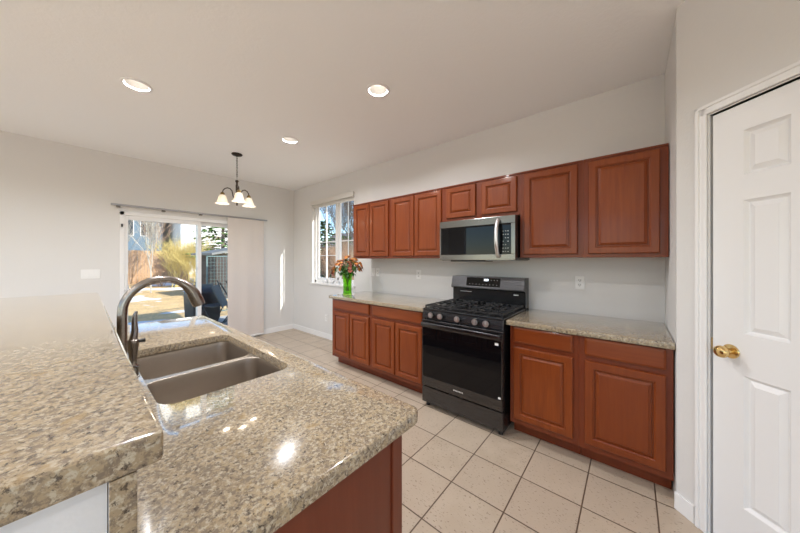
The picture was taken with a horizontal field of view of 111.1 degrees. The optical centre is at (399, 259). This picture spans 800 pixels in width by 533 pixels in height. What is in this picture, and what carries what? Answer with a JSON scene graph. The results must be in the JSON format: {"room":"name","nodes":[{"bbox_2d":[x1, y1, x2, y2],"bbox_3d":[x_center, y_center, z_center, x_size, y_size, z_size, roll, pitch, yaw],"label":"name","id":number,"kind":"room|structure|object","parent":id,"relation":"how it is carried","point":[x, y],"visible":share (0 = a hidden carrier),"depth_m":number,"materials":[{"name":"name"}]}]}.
{"room":"kitchen","nodes":[
{"label":"kitchen","id":0,"kind":"room"},
{"bbox_2d":[0,483,106,532],"bbox_3d":[-1.290,0.827,1.030,2.300,1.116,0.141,0,0,40],"label":"wall","id":1,"kind":"structure","parent":0,"point":[85,512],"depth_m":0.32,"materials":[{"name":"white paint"}]},
{"bbox_2d":[0,292,163,526],"bbox_3d":[-1.387,0.248,0.978,2.420,0.039,0.480,0,0,41],"label":"bar","id":2,"kind":"object","parent":1,"relation":"on","point":[77,417],"visible":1,"depth_m":0.43,"materials":[{"name":"stone"}]},
{"bbox_2d":[107,470,136,532],"bbox_3d":[-1.229,0.397,1.088,2.318,0.256,0.025,0,0,40],"label":"granite riser","id":3,"kind":"object","parent":1,"relation":"attached to","point":[121,491],"visible":0.26,"depth_m":0.34,"materials":[{"name":"beige stone"}]},
{"bbox_2d":[0,130,293,334],"bbox_3d":[-4.487,-0.010,2.909,0.150,2.790,7.060,0,0,40],"label":"wall","id":4,"kind":"structure","parent":0,"point":[58,218],"depth_m":3.49,"materials":[{"name":"white paint"}]},
{"bbox_2d":[81,269,99,278],"bbox_3d":[-3.911,0.178,3.467,0.010,0.116,0.164,0,0,40],"label":"light switch","id":5,"kind":"object","parent":4,"relation":"attached to","point":[92,273],"visible":1,"depth_m":3.47,"materials":[{"name":"white plastic"}]},
{"bbox_2d":[120,211,257,336],"bbox_3d":[-3.205,0.365,4.372,0.142,2.040,1.780,0,0,40],"label":"door","id":6,"kind":"structure","parent":4,"relation":"in","point":[124,216],"depth_m":3.95,"materials":[{"name":"white paint"}]},
{"bbox_2d":[111,203,266,220],"bbox_3d":[-3.131,-0.721,4.342,0.075,0.042,2.000,0,0,40],"label":"track","id":7,"kind":"object","parent":4,"relation":"attached to","point":[116,204],"visible":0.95,"depth_m":4.09,"materials":[{"name":"grey metal"}]},
{"bbox_2d":[228,217,263,335],"bbox_3d":[-2.698,0.320,4.820,0.016,2.070,0.590,0,0,40],"label":"blind","id":8,"kind":"object","parent":4,"relation":"attached to","point":[245,236],"visible":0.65,"depth_m":4.81,"materials":[{"name":"beige fabric"}]},
{"bbox_2d":[262,324,293,334],"bbox_3d":[-2.353,1.337,5.311,0.014,0.095,0.635,0,0,40],"label":"baseboard","id":9,"kind":"structure","parent":4,"relation":"attached to","point":[290,326],"depth_m":5.30,"materials":[{"name":"white paint"}]},
{"bbox_2d":[0,0,685,190],"bbox_3d":[-1.482,-1.465,0.282,8.730,0.120,7.820,0,0,40],"label":"ceiling","id":10,"kind":"structure","parent":0,"point":[225,77],"depth_m":2.03,"materials":[{"name":"white paint"}]},
{"bbox_2d":[119,77,152,92],"bbox_3d":[-2.110,-1.439,2.198,0.196,0.084,0.196,0,0,40],"label":"recessed light","id":11,"kind":"object","parent":10,"relation":"in","point":[135,84],"visible":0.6,"depth_m":2.23,"materials":[{"name":"white paint"}]},
{"bbox_2d":[215,152,254,207],"bbox_3d":[-2.128,-1.061,3.631,0.461,0.688,0.469,0,0,40],"label":"chandelier","id":12,"kind":"object","parent":10,"relation":"hanging from","point":[238,198],"visible":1,"depth_m":3.61,"materials":[{"name":"white glass"}]},
{"bbox_2d":[281,136,298,143],"bbox_3d":[-1.287,-1.439,3.205,0.196,0.084,0.196,0,0,40],"label":"recessed light","id":13,"kind":"object","parent":10,"relation":"in","point":[288,139],"visible":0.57,"depth_m":3.25,"materials":[{"name":"white paint"}]},
{"bbox_2d":[366,83,389,97],"bbox_3d":[-0.182,-1.439,2.266,0.196,0.084,0.196,0,0,40],"label":"recessed light","id":14,"kind":"object","parent":10,"relation":"in","point":[378,90],"visible":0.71,"depth_m":2.32,"materials":[{"name":"white paint"}]},
{"bbox_2d":[254,329,702,532],"bbox_3d":[-1.437,1.445,0.336,8.130,0.120,7.360,0,0,40],"label":"floor","id":15,"kind":"structure","parent":0,"point":[460,475],"depth_m":1.71,"materials":[{"name":"tile"}]},
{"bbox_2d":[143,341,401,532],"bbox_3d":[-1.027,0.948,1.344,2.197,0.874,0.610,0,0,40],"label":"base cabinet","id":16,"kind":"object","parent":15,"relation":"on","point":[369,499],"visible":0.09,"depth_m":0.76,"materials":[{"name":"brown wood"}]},
{"bbox_2d":[114,315,417,532],"bbox_3d":[-1.018,0.490,1.359,2.292,0.039,0.660,0,0,40],"label":"countertop","id":17,"kind":"structure","parent":16,"relation":"on","point":[250,456],"depth_m":0.72,"materials":[{"name":"stone"}]},
{"bbox_2d":[133,366,139,376],"bbox_3d":[-1.072,0.451,1.102,0.040,0.041,0.040,0,0,40],"label":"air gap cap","id":18,"kind":"object","parent":17,"relation":"on","point":[136,368],"visible":0.38,"depth_m":1.10,"materials":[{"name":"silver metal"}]},
{"bbox_2d":[128,311,145,365],"bbox_3d":[-1.172,0.349,1.217,0.043,0.243,0.061,0,0,40],"label":"lever","id":19,"kind":"object","parent":17,"relation":"on","point":[133,342],"visible":0.77,"depth_m":1.21,"materials":[{"name":"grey metal"}]},
{"bbox_2d":[117,276,204,354],"bbox_3d":[-1.059,0.271,1.226,0.058,0.401,0.316,0,0,40],"label":"kitchen faucet","id":20,"kind":"object","parent":17,"relation":"on","point":[196,299],"visible":0.76,"depth_m":1.16,"materials":[{"name":"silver metal"}]},
{"bbox_2d":[137,341,281,403],"bbox_3d":[-0.934,0.622,1.310,0.876,0.221,0.496,0,0,40],"label":"sink","id":21,"kind":"object","parent":17,"relation":"in","point":[175,376],"visible":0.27,"depth_m":1.41,"materials":[{"name":"silver metal"}]},
{"bbox_2d":[333,299,376,375],"bbox_3d":[-0.421,0.948,3.666,0.748,0.874,0.652,0,0,40],"label":"base cabinet","id":22,"kind":"object","parent":15,"relation":"on","point":[352,321],"visible":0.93,"depth_m":3.39,"materials":[{"name":"brown wood"}]},
{"bbox_2d":[329,291,444,311],"bbox_3d":[-0.143,0.491,3.421,1.569,0.040,0.671,0,0,40],"label":"countertop","id":23,"kind":"structure","parent":22,"relation":"on","point":[413,303],"depth_m":3.27,"materials":[{"name":"stone"}]},
{"bbox_2d":[342,273,351,294],"bbox_3d":[-0.719,0.320,3.746,0.142,0.301,0.142,0,0,40],"label":"glass vase","id":24,"kind":"object","parent":23,"relation":"on","point":[347,281],"visible":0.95,"depth_m":3.69,"materials":[{"name":"green glass"}]},
{"bbox_2d":[331,269,343,275],"bbox_3d":[-0.818,0.270,3.715,0.136,0.302,0.213,0,0,40],"label":"flower","id":25,"kind":"object","parent":24,"relation":"in","point":[334,271],"visible":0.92,"depth_m":3.68,"materials":[{"name":"orange plant"}]},
{"bbox_2d":[345,266,352,276],"bbox_3d":[-0.673,0.247,3.666,0.119,0.336,0.196,0,0,2],"label":"flower","id":26,"kind":"object","parent":24,"relation":"in","point":[349,267],"visible":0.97,"depth_m":3.59,"materials":[{"name":"red plant"}]},
{"bbox_2d":[372,305,422,392],"bbox_3d":[0.158,0.948,3.177,0.766,0.874,0.652,0,0,40],"label":"base cabinet","id":27,"kind":"object","parent":15,"relation":"on","point":[396,333],"visible":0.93,"depth_m":2.92,"materials":[{"name":"brown wood"}]},
{"bbox_2d":[421,275,528,434],"bbox_3d":[0.715,0.779,2.621,0.768,1.213,0.741,0,0,40],"label":"gas range","id":28,"kind":"object","parent":15,"relation":"on","point":[466,336],"visible":1,"depth_m":2.37,"materials":[{"name":"black metal"}]},
{"bbox_2d":[423,299,524,320],"bbox_3d":[0.699,0.453,2.601,0.768,0.054,0.582,0,0,40],"label":"cooktop","id":29,"kind":"object","parent":28,"relation":"in","point":[479,309],"depth_m":2.50,"materials":[{"name":"black metal"}]},
{"bbox_2d":[510,325,580,454],"bbox_3d":[1.247,0.948,2.259,0.458,0.874,0.652,0,0,40],"label":"base cabinet","id":30,"kind":"object","parent":15,"relation":"on","point":[544,365],"visible":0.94,"depth_m":2.00,"materials":[{"name":"brown wood"}]},
{"bbox_2d":[506,309,674,349],"bbox_3d":[1.410,0.491,2.111,0.946,0.040,0.671,0,0,40],"label":"countertop","id":31,"kind":"structure","parent":30,"relation":"on","point":[647,333],"depth_m":1.96,"materials":[{"name":"stone"}]},
{"bbox_2d":[579,336,673,488],"bbox_3d":[1.598,0.948,1.963,0.460,0.874,0.652,0,0,40],"label":"base cabinet","id":32,"kind":"object","parent":15,"relation":"on","point":[626,390],"visible":0.97,"depth_m":1.70,"materials":[{"name":"brown wood"}]},
{"bbox_2d":[294,73,664,334],"bbox_3d":[0.830,-0.010,3.140,7.980,2.790,0.150,0,0,40],"label":"wall","id":33,"kind":"structure","parent":0,"point":[629,117],"depth_m":2.70,"materials":[{"name":"white paint"}]},
{"bbox_2d":[293,324,332,340],"bbox_3d":[-1.334,1.337,4.858,2.155,0.095,0.014,0,0,40],"label":"baseboard","id":34,"kind":"structure","parent":33,"relation":"attached to","point":[298,327],"depth_m":5.07,"materials":[{"name":"white paint"}]},
{"bbox_2d":[310,200,354,287],"bbox_3d":[-1.156,-0.314,4.776,1.248,1.513,0.150,0,0,40],"label":"window","id":35,"kind":"structure","parent":33,"relation":"in","point":[318,280],"depth_m":4.80,"materials":[{"name":"white paint"}]},
{"bbox_2d":[328,277,334,283],"bbox_3d":[-1.192,0.356,4.767,0.157,0.115,0.073,0,0,20],"label":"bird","id":36,"kind":"object","parent":35,"relation":"on","point":[330,281],"visible":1,"depth_m":4.75},
{"bbox_2d":[310,191,353,208],"bbox_3d":[-1.189,-1.023,4.736,1.212,0.130,0.057,0,0,40],"label":"roller shade","id":37,"kind":"object","parent":35,"relation":"attached to","point":[349,196],"visible":1,"depth_m":4.67,"materials":[{"name":"white fabric"}]},
{"bbox_2d":[371,268,374,275],"bbox_3d":[-0.402,0.178,4.075,0.072,0.116,0.010,0,0,40],"label":"light switch","id":38,"kind":"object","parent":33,"relation":"attached to","point":[372,269],"visible":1,"depth_m":4.07,"materials":[{"name":"white plastic"}]},
{"bbox_2d":[376,268,379,275],"bbox_3d":[-0.326,0.178,4.011,0.072,0.116,0.009,0,0,40],"label":"wall outlet","id":39,"kind":"object","parent":33,"relation":"attached to","point":[377,269],"visible":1,"depth_m":4.00,"materials":[{"name":"white plastic"}]},
{"bbox_2d":[353,198,406,258],"bbox_3d":[-0.283,-0.395,3.743,0.702,0.749,0.358,0,0,40],"label":"upper cabinet","id":40,"kind":"object","parent":33,"relation":"attached to","point":[371,220],"visible":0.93,"depth_m":3.58,"materials":[{"name":"brown wood"}]},
{"bbox_2d":[390,187,443,257],"bbox_3d":[0.279,-0.395,3.269,0.766,0.749,0.358,0,0,40],"label":"upper cabinet","id":41,"kind":"object","parent":33,"relation":"attached to","point":[416,218],"visible":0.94,"depth_m":3.11,"materials":[{"name":"brown wood"}]},
{"bbox_2d":[416,270,420,278],"bbox_3d":[0.240,0.187,3.534,0.072,0.116,0.009,0,0,40],"label":"wall outlet","id":42,"kind":"object","parent":33,"relation":"attached to","point":[418,272],"visible":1,"depth_m":3.53,"materials":[{"name":"white plastic"}]},
{"bbox_2d":[444,172,519,221],"bbox_3d":[0.864,-0.585,2.775,0.765,0.369,0.358,0,0,40],"label":"upper cabinet","id":43,"kind":"object","parent":33,"relation":"attached to","point":[500,195],"visible":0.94,"depth_m":2.60,"materials":[{"name":"brown wood"}]},
{"bbox_2d":[440,215,529,261],"bbox_3d":[0.811,-0.188,2.713,0.750,0.405,0.506,0,0,40],"label":"microwave","id":44,"kind":"object","parent":43,"relation":"attached to","point":[489,239],"visible":0.99,"depth_m":2.53,"materials":[{"name":"silver metal"}]},
{"bbox_2d":[520,160,584,257],"bbox_3d":[1.334,-0.395,2.379,0.462,0.749,0.358,0,0,40],"label":"upper cabinet","id":45,"kind":"object","parent":33,"relation":"attached to","point":[551,197],"visible":0.91,"depth_m":2.23,"materials":[{"name":"brown wood"}]},
{"bbox_2d":[575,276,584,288],"bbox_3d":[1.578,0.198,2.405,0.072,0.116,0.009,0,0,40],"label":"wall outlet","id":46,"kind":"object","parent":33,"relation":"attached to","point":[579,280],"visible":1,"depth_m":2.40,"materials":[{"name":"white plastic"}]},
{"bbox_2d":[583,143,668,257],"bbox_3d":[1.691,-0.395,2.078,0.470,0.749,0.358,0,0,40],"label":"upper cabinet","id":47,"kind":"object","parent":33,"relation":"attached to","point":[626,194],"visible":1,"depth_m":1.93,"materials":[{"name":"brown wood"}]},
{"bbox_2d":[665,12,676,491],"bbox_3d":[1.815,-0.010,1.775,0.100,2.790,0.665,0,0,40],"label":"wall","id":48,"kind":"structure","parent":0,"point":[671,66],"depth_m":1.68,"materials":[{"name":"white paint"}]},
{"bbox_2d":[677,0,799,530],"bbox_3d":[1.655,-0.010,0.863,0.110,2.790,1.350,0,0,-5],"label":"wall","id":49,"kind":"structure","parent":0,"point":[724,47],"depth_m":1.44,"materials":[{"name":"white paint"}]},
{"bbox_2d":[674,491,694,523],"bbox_3d":[1.593,1.337,0.858,0.014,0.095,1.352,0,0,-5],"label":"baseboard","id":50,"kind":"structure","parent":49,"relation":"attached to","point":[686,508],"depth_m":1.48,"materials":[{"name":"white paint"}]},
{"bbox_2d":[695,60,799,532],"bbox_3d":[1.607,0.301,1.065,0.172,2.168,0.740,0,0,-5],"label":"door","id":51,"kind":"structure","parent":49,"relation":"in","point":[751,192],"depth_m":1.24,"materials":[{"name":"white paint"}]},
{"label":"outside","id":52,"kind":"structure","parent":0,"visible":0},
{"bbox_2d":[128,274,322,324],"bbox_3d":[-9.437,1.240,27.585,100.000,0.610,100.000,0,0,40],"label":"ground","id":53,"kind":"structure","parent":52,"point":[166,302],"depth_m":9.45,"materials":[{"name":"white concrete"}]},
{"bbox_2d":[128,252,139,284],"bbox_3d":[-13.834,0.459,13.493,1.854,2.164,1.472,0,0,36],"label":"shrub","id":54,"kind":"object","parent":53,"relation":"on","point":[130,256],"visible":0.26,"depth_m":13.48,"materials":[{"name":"beige plant"}]},
{"bbox_2d":[128,220,147,288],"bbox_3d":[-13.675,-1.076,13.210,2.590,5.232,1.852,0,0,28],"label":"bare tree","id":55,"kind":"object","parent":53,"relation":"on","point":[128,220],"visible":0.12,"depth_m":13.34,"materials":[{"name":"beige wood"}]},
{"bbox_2d":[128,220,162,273],"bbox_3d":[-28.815,-2.140,25.551,9.800,7.250,9.700,0,0,40],"label":"house","id":56,"kind":"structure","parent":53,"relation":"on","point":[134,223],"depth_m":24.80,"materials":[{"name":"blue"}]},
{"bbox_2d":[128,220,163,292],"bbox_3d":[-11.490,-0.590,12.347,1.504,4.351,1.863,0,0,-8],"label":"birch tree","id":57,"kind":"object","parent":53,"relation":"on","point":[152,225],"visible":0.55,"depth_m":12.33,"materials":[{"name":"beige plant"}]},
{"bbox_2d":[133,246,174,286],"bbox_3d":[-12.827,0.295,14.791,1.930,2.494,2.432,0,0,-17],"label":"shrub","id":58,"kind":"object","parent":53,"relation":"on","point":[158,262],"visible":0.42,"depth_m":14.65,"materials":[{"name":"beige plant"}]},
{"bbox_2d":[141,221,172,285],"bbox_3d":[-13.687,-0.969,15.225,2.508,4.917,1.830,0,0,18],"label":"bare tree","id":59,"kind":"object","parent":53,"relation":"on","point":[142,221],"visible":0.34,"depth_m":15.29,"materials":[{"name":"beige plant"}]},
{"bbox_2d":[128,250,188,283],"bbox_3d":[-17.617,0.475,14.112,0.150,2.120,10.945,0,0,40],"label":"fence","id":60,"kind":"object","parent":53,"relation":"on","point":[143,269],"visible":0.09,"depth_m":16.54,"materials":[{"name":"beige wood"}]},
{"bbox_2d":[144,238,194,287],"bbox_3d":[-12.039,0.107,14.499,2.577,2.868,2.735,0,0,-26],"label":"shrub","id":61,"kind":"object","parent":53,"relation":"on","point":[168,253],"visible":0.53,"depth_m":14.25,"materials":[{"name":"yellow plant"}]},
{"bbox_2d":[159,231,218,284],"bbox_3d":[-11.217,-0.034,14.653,3.104,3.150,2.737,0,0,32],"label":"shrub","id":62,"kind":"object","parent":53,"relation":"on","point":[207,241],"visible":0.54,"depth_m":14.24,"materials":[{"name":"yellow plant"}]},
{"bbox_2d":[163,223,227,273],"bbox_3d":[-20.107,-2.790,31.222,9.800,8.550,10.300,0,0,40],"label":"house","id":63,"kind":"structure","parent":53,"relation":"on","point":[180,230],"depth_m":25.93,"materials":[{"name":"white"}]},
{"bbox_2d":[171,240,227,277],"bbox_3d":[-10.610,0.194,14.935,2.493,2.694,2.786,0,0,-17],"label":"shrub","id":64,"kind":"object","parent":53,"relation":"on","point":[178,256],"visible":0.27,"depth_m":14.00,"materials":[{"name":"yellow plant"}]},
{"bbox_2d":[185,226,227,257],"bbox_3d":[-9.979,-1.515,15.444,3.119,6.200,3.055,0,0,-7],"label":"evergreen tree","id":65,"kind":"object","parent":53,"relation":"on","point":[223,230],"visible":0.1,"depth_m":15.24,"materials":[{"name":"green plant"}]},
{"bbox_2d":[191,247,227,297],"bbox_3d":[-7.074,0.475,12.071,1.800,2.120,2.950,0,0,32],"label":"garden shed","id":66,"kind":"object","parent":53,"relation":"on","point":[212,267],"visible":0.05,"depth_m":10.82,"materials":[{"name":"grey metal"}]},
{"bbox_2d":[206,256,227,310],"bbox_3d":[-4.857,0.695,7.603,0.031,1.620,0.880,0,0,38],"label":"screen","id":67,"kind":"object","parent":53,"relation":"on","point":[207,262],"visible":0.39,"depth_m":7.52,"materials":[{"name":"grey metal"}]},
{"bbox_2d":[218,316,227,325],"bbox_3d":[-4.141,1.485,5.455,2.595,0.110,6.000,0,0,40],"label":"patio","id":68,"kind":"structure","parent":53,"relation":"on","point":[221,319],"depth_m":6.48,"materials":[{"name":"grey concrete"}]},
{"bbox_2d":[183,286,220,320],"bbox_3d":[-4.546,1.020,6.321,0.540,0.820,0.580,0,0,30],"label":"chair","id":69,"kind":"object","parent":68,"relation":"on","point":[207,293],"visible":0.31,"depth_m":6.17,"materials":[{"name":"grey plastic"}]},
{"bbox_2d":[194,280,227,322],"bbox_3d":[-4.192,0.956,6.147,0.765,0.964,0.526,0,0,20],"label":"folding chair","id":70,"kind":"object","parent":68,"relation":"on","point":[213,305],"visible":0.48,"depth_m":6.07,"materials":[{"name":"grey plastic"}]},
{"bbox_2d":[211,281,227,323],"bbox_3d":[-3.712,0.956,6.124,0.765,0.964,0.526,0,0,-20],"label":"folding chair","id":71,"kind":"object","parent":68,"relation":"on","point":[216,289],"visible":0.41,"depth_m":5.95,"materials":[{"name":"grey plastic"}]},
{"bbox_2d":[320,221,334,277],"bbox_3d":[-4.961,-0.465,18.048,3.144,4.300,3.013,0,0,12],"label":"evergreen tree","id":72,"kind":"object","parent":53,"relation":"on","point":[323,223],"visible":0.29,"depth_m":17.95,"materials":[{"name":"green plant"}]},
{"bbox_2d":[320,243,342,277],"bbox_3d":[-3.917,0.201,15.808,2.276,2.781,2.380,0,0,-25],"label":"shrub","id":73,"kind":"object","parent":53,"relation":"on","point":[323,260],"visible":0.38,"depth_m":15.62,"materials":[{"name":"beige plant"}]},
{"bbox_2d":[320,233,351,253],"bbox_3d":[-4.351,-0.940,33.954,7.800,4.850,9.800,0,0,10],"label":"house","id":74,"kind":"structure","parent":53,"relation":"on","point":[343,233],"depth_m":30.96,"materials":[{"name":"brown"}]},
{"bbox_2d":[320,201,352,278],"bbox_3d":[-4.814,-2.521,20.263,4.607,8.229,5.914,0,0,45],"label":"bare tree","id":75,"kind":"object","parent":53,"relation":"on","point":[331,211],"visible":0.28,"depth_m":19.86,"materials":[{"name":"brown plant"}]},
{"bbox_2d":[321,242,352,277],"bbox_3d":[-2.990,0.305,14.513,2.463,2.578,2.377,0,0,-14],"label":"shrub","id":76,"kind":"object","parent":53,"relation":"on","point":[333,252],"visible":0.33,"depth_m":14.11,"materials":[{"name":"beige plant"}]},
{"bbox_2d":[330,236,352,277],"bbox_3d":[-3.349,0.085,17.054,2.275,3.200,2.487,0,0,-27],"label":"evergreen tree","id":77,"kind":"object","parent":53,"relation":"on","point":[342,236],"visible":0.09,"depth_m":16.92,"materials":[{"name":"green plant"}]},
{"bbox_2d":[331,201,353,244],"bbox_3d":[-2.461,-2.173,18.121,4.121,7.531,3.554,0,0,6],"label":"bare tree","id":78,"kind":"object","parent":53,"relation":"on","point":[345,204],"visible":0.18,"depth_m":17.50,"materials":[{"name":"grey plant"}]},
{"bbox_2d":[332,237,353,279],"bbox_3d":[-2.851,0.012,16.123,2.444,3.156,2.726,0,0,-23],"label":"shrub","id":79,"kind":"object","parent":53,"relation":"on","point":[344,245],"visible":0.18,"depth_m":15.78,"materials":[{"name":"beige plant"}]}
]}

